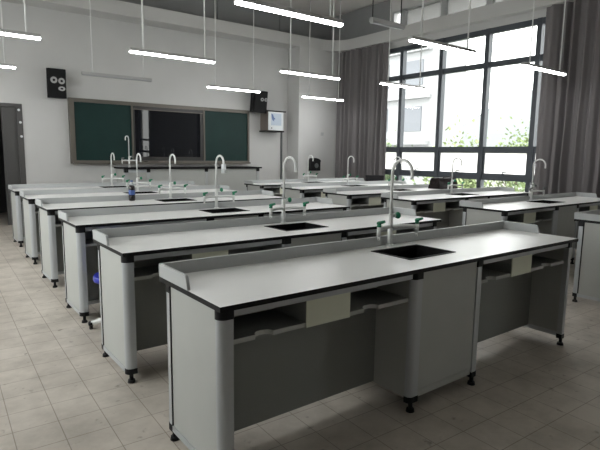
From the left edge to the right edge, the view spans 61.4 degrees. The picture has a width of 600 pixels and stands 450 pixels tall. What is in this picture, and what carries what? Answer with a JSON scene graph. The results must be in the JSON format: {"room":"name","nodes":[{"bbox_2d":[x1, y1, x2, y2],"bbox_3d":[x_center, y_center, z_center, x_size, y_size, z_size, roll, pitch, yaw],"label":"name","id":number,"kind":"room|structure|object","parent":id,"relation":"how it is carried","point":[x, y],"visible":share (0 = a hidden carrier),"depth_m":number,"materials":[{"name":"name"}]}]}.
{"room":"science classroom","nodes":[
{"label":"science classroom","id":0,"kind":"room"},
{"bbox_2d":[0,112,6,212],"bbox_3d":[-6.248,-1.558,9.920,4.400,2.900,2.250,-5,10,-37],"label":"wall","id":1,"kind":"structure","parent":0,"point":[3,203],"depth_m":11.09,"materials":[{"name":"grey"}]},
{"bbox_2d":[0,1,287,183],"bbox_3d":[-3.199,-2.619,10.578,10.200,4.900,0.150,-5,10,-37],"label":"wall","id":2,"kind":"structure","parent":0,"point":[65,41],"depth_m":10.04,"materials":[{"name":"paint"}]},
{"bbox_2d":[0,103,26,224],"bbox_3d":[-5.443,-1.071,9.047,0.920,2.200,0.154,-5,10,-37],"label":"door","id":3,"kind":"structure","parent":2,"relation":"in","point":[11,113],"depth_m":9.15,"materials":[{"name":"grey metal"}]},
{"bbox_2d":[46,68,66,98],"bbox_3d":[-4.502,-2.605,9.310,0.330,0.529,0.277,-5,10,-37],"label":"loudspeaker","id":4,"kind":"object","parent":2,"relation":"attached to","point":[56,78],"visible":1,"depth_m":9.21,"materials":[{"name":"black plastic"}]},
{"bbox_2d":[67,97,250,163],"bbox_3d":[-2.786,-1.934,10.796,3.980,1.245,0.170,-5,10,-37],"label":"chalkboard","id":5,"kind":"object","parent":2,"relation":"attached to","point":[98,129],"visible":0.9,"depth_m":10.62,"materials":[{"name":"green"}]},
{"bbox_2d":[119,0,391,39],"bbox_3d":[-2.548,-4.490,9.367,10.044,0.800,2.100,-5,10,-37],"label":"ceiling","id":6,"kind":"structure","parent":2,"relation":"attached to","point":[356,24],"depth_m":11.87,"materials":[{"name":"grey paint"}]},
{"bbox_2d":[250,91,267,112],"bbox_3d":[-0.984,-2.908,11.922,0.360,0.533,0.363,-4,10,-33],"label":"loudspeaker","id":7,"kind":"object","parent":2,"relation":"attached to","point":[258,102],"visible":0.92,"depth_m":11.80,"materials":[{"name":"black plastic"}]},
{"bbox_2d":[259,110,285,132],"bbox_3d":[-0.662,-2.499,12.216,0.530,0.495,0.370,-5,10,-37],"label":"upper cabinet","id":8,"kind":"object","parent":2,"relation":"attached to","point":[270,121],"visible":0.98,"depth_m":12.07,"materials":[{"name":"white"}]},
{"bbox_2d":[271,113,280,125],"bbox_3d":[-0.568,-2.519,12.064,0.300,0.280,0.002,-5,10,-37],"label":"picture","id":9,"kind":"object","parent":8,"relation":"attached to","point":[275,117],"depth_m":12.06},
{"bbox_2d":[280,132,282,178],"bbox_3d":[-0.471,-1.619,12.712,0.040,2.200,0.030,-5,10,-37],"label":"cable conduit","id":10,"kind":"object","parent":2,"relation":"attached to","point":[281,132],"visible":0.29,"depth_m":12.68,"materials":[{"name":"grey"}]},
{"bbox_2d":[287,46,337,178],"bbox_3d":[0.373,-2.415,12.961,1.380,3.930,0.470,-5,10,-37],"label":"column","id":11,"kind":"structure","parent":2,"relation":"attached to","point":[307,118],"depth_m":12.60,"materials":[{"name":"paint"}]},
{"bbox_2d":[309,158,320,170],"bbox_3d":[0.368,-1.526,12.708,0.318,0.320,0.134,-5,10,-37],"label":"wall dispenser","id":12,"kind":"object","parent":2,"relation":"attached to","point":[314,165],"visible":0.84,"depth_m":12.63,"materials":[{"name":"black plastic"}]},
{"bbox_2d":[0,212,599,449],"bbox_3d":[0.912,0.699,5.411,10.350,0.120,18.550,-5,10,-37],"label":"floor","id":13,"kind":"structure","parent":0,"point":[58,391],"depth_m":2.86,"materials":[{"name":"tile"}]},
{"bbox_2d":[88,272,100,329],"bbox_3d":[-1.373,0.589,3.960,0.507,0.440,0.513,-5,10,-37],"label":"stool","id":14,"kind":"object","parent":13,"relation":"on","point":[96,275],"visible":0.18,"depth_m":3.92,"materials":[{"name":"blue"}]},
{"bbox_2d":[8,153,196,246],"bbox_3d":[-3.030,-0.491,8.197,2.887,1.354,0.592,-5,10,-37],"label":"lab bench","id":15,"kind":"object","parent":13,"relation":"on","point":[16,200],"visible":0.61,"depth_m":7.76,"materials":[{"name":"grey laminate"}]},
{"bbox_2d":[8,184,196,192],"bbox_3d":[-3.029,-0.602,8.181,2.887,0.022,0.592,-5,10,-37],"label":"countertop","id":16,"kind":"structure","parent":15,"relation":"on","point":[57,188],"depth_m":7.82,"materials":[{"name":"laminate"}]},
{"bbox_2d":[101,153,124,185],"bbox_3d":[-3.079,-0.913,8.318,0.375,0.554,0.195,-5,10,-37],"label":"faucet","id":17,"kind":"object","parent":15,"relation":"on","point":[111,183],"depth_m":8.39,"materials":[{"name":"white metal"}]},
{"bbox_2d":[100,186,126,187],"bbox_3d":[-3.019,-0.522,8.238,0.414,0.204,0.304,-5,10,-37],"label":"sink","id":18,"kind":"object","parent":15,"relation":"in","point":[100,186],"depth_m":8.25,"materials":[{"name":"grey"}]},
{"bbox_2d":[19,153,235,263],"bbox_3d":[-2.256,-0.328,7.109,2.887,1.354,0.592,-5,10,-37],"label":"lab bench","id":19,"kind":"object","parent":13,"relation":"on","point":[30,211],"visible":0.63,"depth_m":6.62,"materials":[{"name":"white laminate"}]},
{"bbox_2d":[20,189,235,200],"bbox_3d":[-2.255,-0.438,7.094,2.887,0.022,0.592,-5,10,-37],"label":"countertop","id":20,"kind":"structure","parent":19,"relation":"on","point":[27,197],"depth_m":6.77,"materials":[{"name":"laminate"}]},
{"bbox_2d":[126,153,152,191],"bbox_3d":[-2.305,-0.749,7.231,0.375,0.554,0.195,-5,10,-37],"label":"faucet","id":21,"kind":"object","parent":19,"relation":"on","point":[137,189],"depth_m":7.31,"materials":[{"name":"white metal"}]},
{"bbox_2d":[123,191,157,193],"bbox_3d":[-2.244,-0.358,7.151,0.414,0.204,0.304,-5,10,-37],"label":"sink","id":22,"kind":"object","parent":19,"relation":"in","point":[146,192],"depth_m":7.20,"materials":[{"name":"grey"}]},
{"bbox_2d":[35,154,285,287],"bbox_3d":[-1.512,-0.172,6.072,2.887,1.354,0.592,-5,10,-37],"label":"lab bench","id":23,"kind":"object","parent":13,"relation":"on","point":[50,227],"visible":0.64,"depth_m":5.51,"materials":[{"name":"white laminate"}]},
{"bbox_2d":[55,221,61,226],"bbox_3d":[-2.110,-0.046,5.482,1.057,0.020,0.245,-5,10,-37],"label":"shelf","id":24,"kind":"object","parent":23,"relation":"attached to","point":[57,223],"depth_m":5.15,"materials":[{"name":"grey"}]},
{"bbox_2d":[128,180,134,200],"bbox_3d":[-1.979,-0.405,5.944,0.074,0.240,0.074,-5,10,-37],"label":"drink bottle","id":25,"kind":"object","parent":23,"relation":"on","point":[131,190],"visible":1,"depth_m":5.92,"materials":[{"name":"black"}]},
{"bbox_2d":[35,194,285,211],"bbox_3d":[-1.511,-0.282,6.057,2.887,0.022,0.592,-5,10,-37],"label":"countertop","id":26,"kind":"structure","parent":23,"relation":"on","point":[149,202],"depth_m":5.70,"materials":[{"name":"laminate"}]},
{"bbox_2d":[158,154,187,198],"bbox_3d":[-1.561,-0.593,6.194,0.375,0.554,0.195,-5,10,-37],"label":"faucet","id":27,"kind":"object","parent":23,"relation":"on","point":[171,195],"depth_m":6.27,"materials":[{"name":"white metal"}]},
{"bbox_2d":[157,198,195,201],"bbox_3d":[-1.500,-0.202,6.114,0.414,0.204,0.304,-5,10,-37],"label":"sink","id":28,"kind":"object","parent":23,"relation":"in","point":[181,199],"depth_m":6.18,"materials":[{"name":"grey"}]},
{"bbox_2d":[58,155,349,322],"bbox_3d":[-0.770,-0.015,5.035,2.887,1.354,0.592,-5,10,-37],"label":"lab bench","id":29,"kind":"object","parent":13,"relation":"on","point":[80,253],"visible":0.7,"depth_m":4.44,"materials":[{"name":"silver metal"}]},
{"bbox_2d":[85,239,96,246],"bbox_3d":[-1.368,0.110,4.444,1.057,0.020,0.245,-5,10,-37],"label":"shelf","id":30,"kind":"object","parent":29,"relation":"attached to","point":[89,242],"depth_m":4.08,"materials":[{"name":"grey"}]},
{"bbox_2d":[58,202,349,227],"bbox_3d":[-0.769,-0.126,5.020,2.887,0.022,0.592,-5,10,-37],"label":"countertop","id":31,"kind":"structure","parent":29,"relation":"on","point":[179,215],"depth_m":4.64,"materials":[{"name":"laminate"}]},
{"bbox_2d":[203,155,236,208],"bbox_3d":[-0.814,-0.436,5.150,0.375,0.554,0.212,-5,10,-37],"label":"faucet","id":32,"kind":"object","parent":29,"relation":"on","point":[212,205],"depth_m":5.23,"materials":[{"name":"white metal"}]},
{"bbox_2d":[199,208,249,212],"bbox_3d":[-0.759,-0.046,5.077,0.414,0.204,0.304,-5,10,-37],"label":"sink","id":33,"kind":"object","parent":29,"relation":"in","point":[226,210],"depth_m":5.15,"materials":[{"name":"black"}]},
{"bbox_2d":[93,156,440,383],"bbox_3d":[-0.041,0.142,3.988,2.887,1.354,0.592,-5,10,-37],"label":"lab bench","id":34,"kind":"object","parent":13,"relation":"on","point":[133,299],"visible":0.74,"depth_m":3.36,"materials":[{"name":"white laminate"}]},
{"bbox_2d":[134,265,158,280],"bbox_3d":[-0.638,0.267,3.397,1.057,0.020,0.245,-5,10,-37],"label":"shelf","id":35,"kind":"object","parent":34,"relation":"attached to","point":[141,272],"depth_m":3.14,"materials":[{"name":"grey"}]},
{"bbox_2d":[93,213,440,256],"bbox_3d":[-0.039,0.031,3.972,2.887,0.022,0.592,-5,10,-37],"label":"countertop","id":36,"kind":"structure","parent":34,"relation":"on","point":[126,246],"depth_m":3.56,"materials":[{"name":"laminate"}]},
{"bbox_2d":[269,156,308,223],"bbox_3d":[-0.089,-0.280,4.109,0.375,0.554,0.195,-5,10,-37],"label":"faucet","id":37,"kind":"object","parent":34,"relation":"on","point":[295,218],"depth_m":4.18,"materials":[{"name":"white metal"}]},
{"bbox_2d":[265,222,327,230],"bbox_3d":[-0.029,0.111,4.029,0.414,0.204,0.304,-5,10,-37],"label":"sink","id":38,"kind":"object","parent":34,"relation":"in","point":[304,225],"depth_m":4.12,"materials":[{"name":"grey"}]},
{"bbox_2d":[244,155,363,196],"bbox_3d":[0.262,-0.745,10.322,2.887,1.354,0.592,-5,10,-37],"label":"lab bench","id":39,"kind":"object","parent":13,"relation":"on","point":[268,185],"visible":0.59,"depth_m":9.99,"materials":[{"name":"white laminate"}]},
{"bbox_2d":[244,180,355,185],"bbox_3d":[0.263,-0.856,10.306,2.887,0.022,0.592,-5,10,-37],"label":"countertop","id":40,"kind":"structure","parent":39,"relation":"on","point":[254,184],"depth_m":9.76,"materials":[{"name":"laminate"}]},
{"bbox_2d":[303,155,317,181],"bbox_3d":[0.213,-1.167,10.443,0.375,0.554,0.195,-5,10,-37],"label":"faucet","id":41,"kind":"object","parent":39,"relation":"on","point":[304,180],"depth_m":10.51,"materials":[{"name":"white"}]},
{"bbox_2d":[281,156,411,197],"bbox_3d":[0.997,-0.600,9.365,2.887,1.354,0.592,-5,10,-37],"label":"lab bench","id":42,"kind":"object","parent":13,"relation":"on","point":[293,190],"visible":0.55,"depth_m":9.02,"materials":[{"name":"white laminate"}]},
{"bbox_2d":[281,183,411,190],"bbox_3d":[0.998,-0.711,9.350,2.887,0.022,0.592,-5,10,-37],"label":"countertop","id":43,"kind":"structure","parent":42,"relation":"on","point":[306,188],"depth_m":9.02,"materials":[{"name":"laminate"}]},
{"bbox_2d":[342,156,358,184],"bbox_3d":[0.948,-1.022,9.487,0.375,0.554,0.195,-5,10,-37],"label":"faucet","id":44,"kind":"object","parent":42,"relation":"on","point":[343,183],"depth_m":9.56,"materials":[{"name":"white metal"}]},
{"bbox_2d":[159,159,578,449],"bbox_3d":[0.669,0.289,3.008,2.887,1.354,0.592,-5,10,-37],"label":"lab bench","id":45,"kind":"object","parent":13,"relation":"on","point":[255,337],"visible":1,"depth_m":2.67,"materials":[{"name":"laminate"}]},
{"bbox_2d":[233,288,407,344],"bbox_3d":[0.071,0.415,2.417,1.057,0.020,0.245,-5,10,-37],"label":"shelf","id":46,"kind":"object","parent":45,"relation":"attached to","point":[277,320],"depth_m":2.30,"materials":[{"name":"grey"}]},
{"bbox_2d":[159,229,578,312],"bbox_3d":[0.671,0.179,2.993,2.887,0.022,0.592,-5,10,-37],"label":"countertop","id":47,"kind":"structure","parent":45,"relation":"on","point":[227,289],"depth_m":2.54,"materials":[{"name":"laminate"}]},
{"bbox_2d":[377,159,422,246],"bbox_3d":[0.621,-0.132,3.130,0.375,0.554,0.195,-5,10,-37],"label":"faucet","id":48,"kind":"object","parent":45,"relation":"on","point":[390,240],"depth_m":3.20,"materials":[{"name":"white metal"}]},
{"bbox_2d":[372,244,454,259],"bbox_3d":[0.681,0.259,3.050,0.414,0.204,0.304,-5,10,-37],"label":"sink","id":49,"kind":"object","parent":45,"relation":"in","point":[414,251],"depth_m":3.15,"materials":[{"name":"grey"}]},
{"bbox_2d":[481,255,563,283],"bbox_3d":[1.414,0.291,3.430,1.044,0.020,0.245,-5,10,-37],"label":"shelf","id":50,"kind":"object","parent":45,"relation":"attached to","point":[488,272],"depth_m":3.31,"materials":[{"name":"grey"}]},
{"bbox_2d":[365,175,383,180],"bbox_3d":[1.716,-0.692,11.649,0.460,0.921,0.455,2,8,11],"label":"chair","id":51,"kind":"object","parent":13,"relation":"on","point":[367,177],"visible":0.13,"depth_m":11.37,"materials":[{"name":"black fabric"}]},
{"bbox_2d":[323,156,461,209],"bbox_3d":[1.677,-0.455,8.396,2.887,1.354,0.592,-5,10,-37],"label":"lab bench","id":52,"kind":"object","parent":13,"relation":"on","point":[366,197],"visible":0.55,"depth_m":7.78,"materials":[{"name":"grey laminate"}]},
{"bbox_2d":[351,201,383,206],"bbox_3d":[1.080,-0.329,7.805,1.057,0.020,0.245,-5,10,-37],"label":"shelf","id":53,"kind":"object","parent":52,"relation":"attached to","point":[353,203],"depth_m":7.69,"materials":[{"name":"grey"}]},
{"bbox_2d":[323,187,461,195],"bbox_3d":[1.679,-0.565,8.381,2.887,0.022,0.592,-5,10,-37],"label":"countertop","id":54,"kind":"structure","parent":52,"relation":"on","point":[361,192],"depth_m":7.82,"materials":[{"name":"laminate"}]},
{"bbox_2d":[388,156,404,188],"bbox_3d":[1.629,-0.876,8.518,0.375,0.554,0.195,-5,10,-37],"label":"faucet","id":55,"kind":"object","parent":52,"relation":"on","point":[395,186],"depth_m":8.60,"materials":[{"name":"white metal"}]},
{"bbox_2d":[389,189,410,190],"bbox_3d":[1.689,-0.485,8.438,0.414,0.204,0.304,-5,10,-37],"label":"sink","id":56,"kind":"object","parent":52,"relation":"in","point":[389,189],"depth_m":8.56,"materials":[{"name":"grey"}]},
{"bbox_2d":[428,176,456,188],"bbox_3d":[2.549,-0.763,8.995,0.507,0.223,0.261,-5,10,-37],"label":"handbag","id":57,"kind":"object","parent":52,"relation":"on","point":[436,182],"visible":0.76,"depth_m":8.87,"materials":[{"name":"leather"}]},
{"bbox_2d":[381,157,528,228],"bbox_3d":[2.445,-0.336,7.625,2.887,1.354,0.592,-5,10,-37],"label":"lab bench","id":58,"kind":"object","parent":13,"relation":"on","point":[443,204],"visible":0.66,"depth_m":7.34,"materials":[{"name":"grey laminate"}]},
{"bbox_2d":[416,206,462,213],"bbox_3d":[1.847,-0.210,7.035,1.057,0.020,0.245,-5,10,-37],"label":"shelf","id":59,"kind":"object","parent":58,"relation":"attached to","point":[419,209],"depth_m":6.96,"materials":[{"name":"grey"}]},
{"bbox_2d":[381,190,528,201],"bbox_3d":[2.446,-0.446,7.610,2.887,0.022,0.592,-5,10,-37],"label":"countertop","id":60,"kind":"structure","parent":58,"relation":"on","point":[429,197],"depth_m":7.32,"materials":[{"name":"laminate"}]},
{"bbox_2d":[447,157,464,192],"bbox_3d":[2.396,-0.757,7.747,0.375,0.554,0.195,-5,10,-37],"label":"faucet","id":61,"kind":"object","parent":58,"relation":"on","point":[451,190],"depth_m":7.82,"materials":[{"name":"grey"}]},
{"bbox_2d":[449,193,478,195],"bbox_3d":[2.457,-0.366,7.667,0.414,0.204,0.304,-5,10,-37],"label":"sink","id":62,"kind":"object","parent":58,"relation":"in","point":[459,194],"depth_m":7.76,"materials":[{"name":"grey"}]},
{"bbox_2d":[459,159,599,263],"bbox_3d":[3.183,-0.172,6.535,2.887,1.354,0.592,-5,10,-37],"label":"lab bench","id":63,"kind":"object","parent":13,"relation":"on","point":[553,214],"visible":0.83,"depth_m":6.25,"materials":[{"name":"white laminate"}]},
{"bbox_2d":[459,196,599,212],"bbox_3d":[3.185,-0.283,6.519,2.887,0.022,0.592,-5,10,-37],"label":"countertop","id":64,"kind":"structure","parent":63,"relation":"on","point":[516,206],"depth_m":6.16,"materials":[{"name":"laminate"}]},
{"bbox_2d":[507,217,551,222],"bbox_3d":[2.586,-0.046,5.944,1.057,0.020,0.245,-5,10,-37],"label":"shelf","id":65,"kind":"object","parent":63,"relation":"attached to","point":[544,219],"depth_m":5.88,"materials":[{"name":"grey"}]},
{"bbox_2d":[528,159,546,200],"bbox_3d":[3.135,-0.594,6.657,0.375,0.554,0.195,-5,10,-37],"label":"faucet","id":66,"kind":"object","parent":63,"relation":"on","point":[531,197],"depth_m":6.73,"materials":[{"name":"grey metal"}]},
{"bbox_2d":[526,200,561,203],"bbox_3d":[3.195,-0.203,6.576,0.414,0.204,0.304,-5,10,-37],"label":"sink","id":67,"kind":"object","parent":63,"relation":"in","point":[536,201],"depth_m":6.67,"materials":[{"name":"grey"}]},
{"bbox_2d":[572,209,599,301],"bbox_3d":[3.924,-0.008,5.439,2.887,1.354,0.592,-5,10,-37],"label":"lab bench","id":68,"kind":"object","parent":13,"relation":"on","point":[586,284],"visible":1,"depth_m":4.73,"materials":[{"name":"white laminate"}]},
{"bbox_2d":[574,219,599,223],"bbox_3d":[3.926,-0.118,5.423,2.887,0.022,0.592,-5,10,-37],"label":"countertop","id":69,"kind":"structure","parent":68,"relation":"on","point":[578,220],"depth_m":4.69,"materials":[{"name":"laminate"}]},
{"bbox_3d":[-2.188,-0.225,10.530,5.400,0.200,1.680,-5,10,-37],"label":"podium","id":70,"kind":"object","parent":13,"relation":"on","visible":0},
{"bbox_2d":[114,136,261,190],"bbox_3d":[-2.175,-1.024,10.241,2.950,1.464,0.600,-5,10,-37],"label":"bench","id":71,"kind":"object","parent":70,"relation":"on","point":[234,177],"visible":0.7,"depth_m":10.02,"materials":[{"name":"black"}]},
{"bbox_2d":[121,136,137,166],"bbox_3d":[-3.139,-1.355,9.320,0.310,0.580,0.096,-5,10,-37],"label":"faucet","id":72,"kind":"object","parent":71,"relation":"on","point":[129,156],"depth_m":9.33,"materials":[{"name":"grey metal"}]},
{"bbox_2d":[114,166,261,168],"bbox_3d":[-2.174,-1.161,10.221,2.950,0.030,0.600,-5,10,-37],"label":"countertop","id":73,"kind":"structure","parent":71,"relation":"on","point":[179,167],"depth_m":9.99,"materials":[{"name":"black"}]},
{"bbox_2d":[258,0,385,16],"bbox_3d":[1.661,-4.138,3.826,10.350,0.120,16.300,-5,10,-37],"label":"ceiling","id":74,"kind":"structure","parent":0,"point":[322,7],"depth_m":12.05,"materials":[{"name":"white paint"}]},
{"bbox_2d":[0,0,2,28],"bbox_3d":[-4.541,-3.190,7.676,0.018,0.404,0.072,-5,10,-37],"label":"pendant lamp","id":75,"kind":"object","parent":74,"relation":"hanging from","point":[0,0],"depth_m":7.67,"materials":[{"name":"white metal"}]},
{"bbox_2d":[0,35,15,68],"bbox_3d":[-4.513,-2.657,7.778,0.205,0.478,0.072,-5,10,-37],"label":"pendant lamp","id":76,"kind":"object","parent":74,"relation":"hanging from","point":[5,65],"depth_m":7.76,"materials":[{"name":"white"}]},
{"bbox_2d":[0,0,40,39],"bbox_3d":[-3.439,-3.204,5.281,1.200,2.272,0.072,-5,10,-37],"label":"pendant lamp","id":77,"kind":"object","parent":74,"relation":"hanging from","point":[5,32],"visible":1,"depth_m":5.67,"materials":[{"name":"white"}]},
{"bbox_2d":[81,0,151,81],"bbox_3d":[-3.155,-3.673,8.643,1.200,2.272,0.072,-5,10,-37],"label":"pendant lamp","id":78,"kind":"object","parent":74,"relation":"hanging from","point":[84,73],"visible":0.96,"depth_m":8.72,"materials":[{"name":"grey metal"}]},
{"bbox_2d":[129,0,214,63],"bbox_3d":[-1.680,-3.374,6.658,1.200,2.272,0.072,-5,10,-37],"label":"pendant lamp","id":79,"kind":"object","parent":74,"relation":"hanging from","point":[143,51],"visible":1,"depth_m":6.76,"materials":[{"name":"white"}]},
{"bbox_2d":[207,0,259,92],"bbox_3d":[-1.308,-3.844,10.036,1.200,2.272,0.072,-5,10,-37],"label":"pendant lamp","id":80,"kind":"object","parent":74,"relation":"hanging from","point":[215,86],"visible":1,"depth_m":10.15,"materials":[{"name":"white"}]},
{"bbox_2d":[234,0,343,26],"bbox_3d":[-0.053,-3.047,4.491,1.200,2.272,0.072,-5,10,-37],"label":"pendant lamp","id":81,"kind":"object","parent":74,"relation":"hanging from","point":[255,4],"visible":1,"depth_m":4.61,"materials":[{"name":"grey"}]},
{"bbox_2d":[309,39,309,89],"bbox_3d":[0.190,-3.571,11.267,0.022,1.073,0.072,-5,10,-37],"label":"cord","id":82,"kind":"object","parent":74,"relation":"hanging from","point":[309,39],"depth_m":11.27,"materials":[{"name":"white metal"}]},
{"bbox_2d":[280,0,339,79],"bbox_3d":[0.196,-3.545,8.062,1.200,2.272,0.072,-5,10,-37],"label":"pendant lamp","id":83,"kind":"object","parent":74,"relation":"hanging from","point":[282,70],"visible":1,"depth_m":8.17,"materials":[{"name":"white"}]},
{"bbox_2d":[302,70,343,100],"bbox_3d":[0.525,-3.228,11.576,1.224,0.689,0.072,-5,10,-37],"label":"pendant lamp","id":84,"kind":"object","parent":74,"relation":"hanging from","point":[322,97],"depth_m":11.65,"materials":[{"name":"white"}]},
{"bbox_2d":[339,28,339,60],"bbox_3d":[0.892,-4.178,11.715,0.023,0.709,0.072,-5,10,-37],"label":"cord","id":85,"kind":"object","parent":74,"relation":"hanging from","point":[339,28],"depth_m":11.72,"materials":[{"name":"white metal"}]},
{"bbox_2d":[369,0,404,29],"bbox_3d":[1.375,-3.859,7.777,0.720,1.540,0.080,-5,10,-37],"label":"ceiling fixture","id":86,"kind":"object","parent":74,"relation":"hanging from","point":[373,20],"visible":1,"depth_m":7.83,"materials":[{"name":"grey metal"}]},
{"bbox_2d":[380,0,425,89],"bbox_3d":[1.945,-3.689,9.257,1.200,2.272,0.072,-5,10,-37],"label":"pendant lamp","id":87,"kind":"object","parent":74,"relation":"hanging from","point":[388,83],"visible":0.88,"depth_m":9.30,"materials":[{"name":"white"}]},
{"bbox_2d":[408,0,476,54],"bbox_3d":[1.721,-3.209,5.817,1.200,2.272,0.072,-5,10,-37],"label":"pendant lamp","id":88,"kind":"object","parent":74,"relation":"hanging from","point":[419,40],"visible":1,"depth_m":5.91,"materials":[{"name":"white plastic"}]},
{"bbox_2d":[521,0,565,75],"bbox_3d":[3.613,-3.389,7.282,1.200,2.272,0.072,-5,10,-37],"label":"pendant lamp","id":89,"kind":"object","parent":74,"relation":"hanging from","point":[529,65],"visible":1,"depth_m":7.37,"materials":[{"name":"white"}]},
{"bbox_2d":[338,0,546,48],"bbox_3d":[5.707,-2.029,7.255,0.200,4.900,16.000,-5,10,-37],"label":"wall","id":90,"kind":"structure","parent":0,"point":[396,4],"depth_m":10.19,"materials":[{"name":"paint"}]},
{"bbox_2d":[1,0,573,52],"bbox_3d":[1.649,-3.241,3.953,10.050,0.250,16.000,-5,10,-37],"label":"trim","id":91,"kind":"structure","parent":90,"relation":"attached to","point":[117,10],"depth_m":10.22,"materials":[{"name":"grey paint"}]},
{"bbox_2d":[335,42,388,180],"bbox_3d":[1.489,-2.355,12.400,0.216,3.838,1.698,-5,10,-37],"label":"curtain","id":92,"kind":"object","parent":90,"relation":"hanging from","point":[361,120],"visible":0.77,"depth_m":12.28,"materials":[{"name":"grey fabric"}]},
{"bbox_2d":[392,0,504,28],"bbox_3d":[3.884,-4.282,9.311,0.100,0.460,5.740,-5,10,-37],"label":"window","id":93,"kind":"structure","parent":90,"relation":"in","point":[436,8],"depth_m":10.63,"materials":[{"name":"grey"}]},
{"bbox_2d":[385,17,545,191],"bbox_3d":[3.601,-2.191,9.925,0.161,3.180,6.470,-5,10,-37],"label":"window","id":94,"kind":"structure","parent":90,"relation":"in","point":[481,163],"depth_m":10.06,"materials":[{"name":"grey metal"}]},
{"bbox_2d":[533,0,599,197],"bbox_3d":[4.764,-1.711,8.138,0.216,3.838,1.969,-5,10,-36],"label":"curtain","id":95,"kind":"object","parent":90,"relation":"hanging from","point":[568,129],"visible":0.65,"depth_m":8.41,"materials":[{"name":"grey fabric"}]},
{"label":"outside","id":96,"kind":"structure","parent":0,"visible":0},
{"bbox_2d":[476,180,524,191],"bbox_3d":[43.171,-5.572,83.147,150.550,0.200,240.000,-5,10,-37],"label":"ground","id":97,"kind":"structure","parent":96,"point":[493,182],"depth_m":98.52,"materials":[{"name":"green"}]},
{"bbox_2d":[385,130,418,180],"bbox_3d":[4.095,-1.661,26.666,3.708,6.736,3.920,-2,9,-21],"label":"tree","id":98,"kind":"object","parent":97,"relation":"on","point":[387,177],"visible":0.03,"depth_m":26.16,"materials":[{"name":"green plant"}]},
{"bbox_2d":[386,13,466,184],"bbox_3d":[4.359,-8.027,40.435,3.700,15.500,17.700,-5,10,-37],"label":"apartment building","id":99,"kind":"structure","parent":97,"relation":"on","point":[420,105],"depth_m":33.64,"materials":[{"name":"grey paint"}]},
{"bbox_2d":[412,115,508,187],"bbox_3d":[6.892,-1.226,22.406,3.922,7.137,4.670,0,8,-9],"label":"tree","id":100,"kind":"object","parent":97,"relation":"on","point":[470,183],"visible":0.15,"depth_m":21.52,"materials":[{"name":"green plant"}]},
{"bbox_2d":[474,181,524,191],"bbox_3d":[5.783,1.041,13.534,3.084,5.092,3.152,-5,10,-37],"label":"tree","id":101,"kind":"object","parent":97,"relation":"on","point":[522,184],"visible":0.02,"depth_m":13.40,"materials":[{"name":"green plant"}]},
{"bbox_2d":[484,116,529,191],"bbox_3d":[12.227,-2.390,29.107,4.607,7.718,4.545,-5,10,-37],"label":"tree","id":102,"kind":"object","parent":97,"relation":"on","point":[518,140],"visible":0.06,"depth_m":28.67,"materials":[{"name":"green plant"}]},
{"bbox_2d":[506,128,533,191],"bbox_3d":[12.096,-1.541,24.381,4.256,7.350,4.736,-5,10,-37],"label":"tree","id":103,"kind":"object","parent":97,"relation":"on","point":[514,185],"visible":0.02,"depth_m":24.85,"materials":[{"name":"green plant"}]},
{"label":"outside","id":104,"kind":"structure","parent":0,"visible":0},
{"bbox_2d":[462,87,531,151],"bbox_3d":[53.239,-21.737,126.548,20.000,22.000,60.000,-5,10,-37],"label":"building","id":105,"kind":"structure","parent":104,"point":[517,104],"depth_m":116.91,"materials":[{"name":"grey"}]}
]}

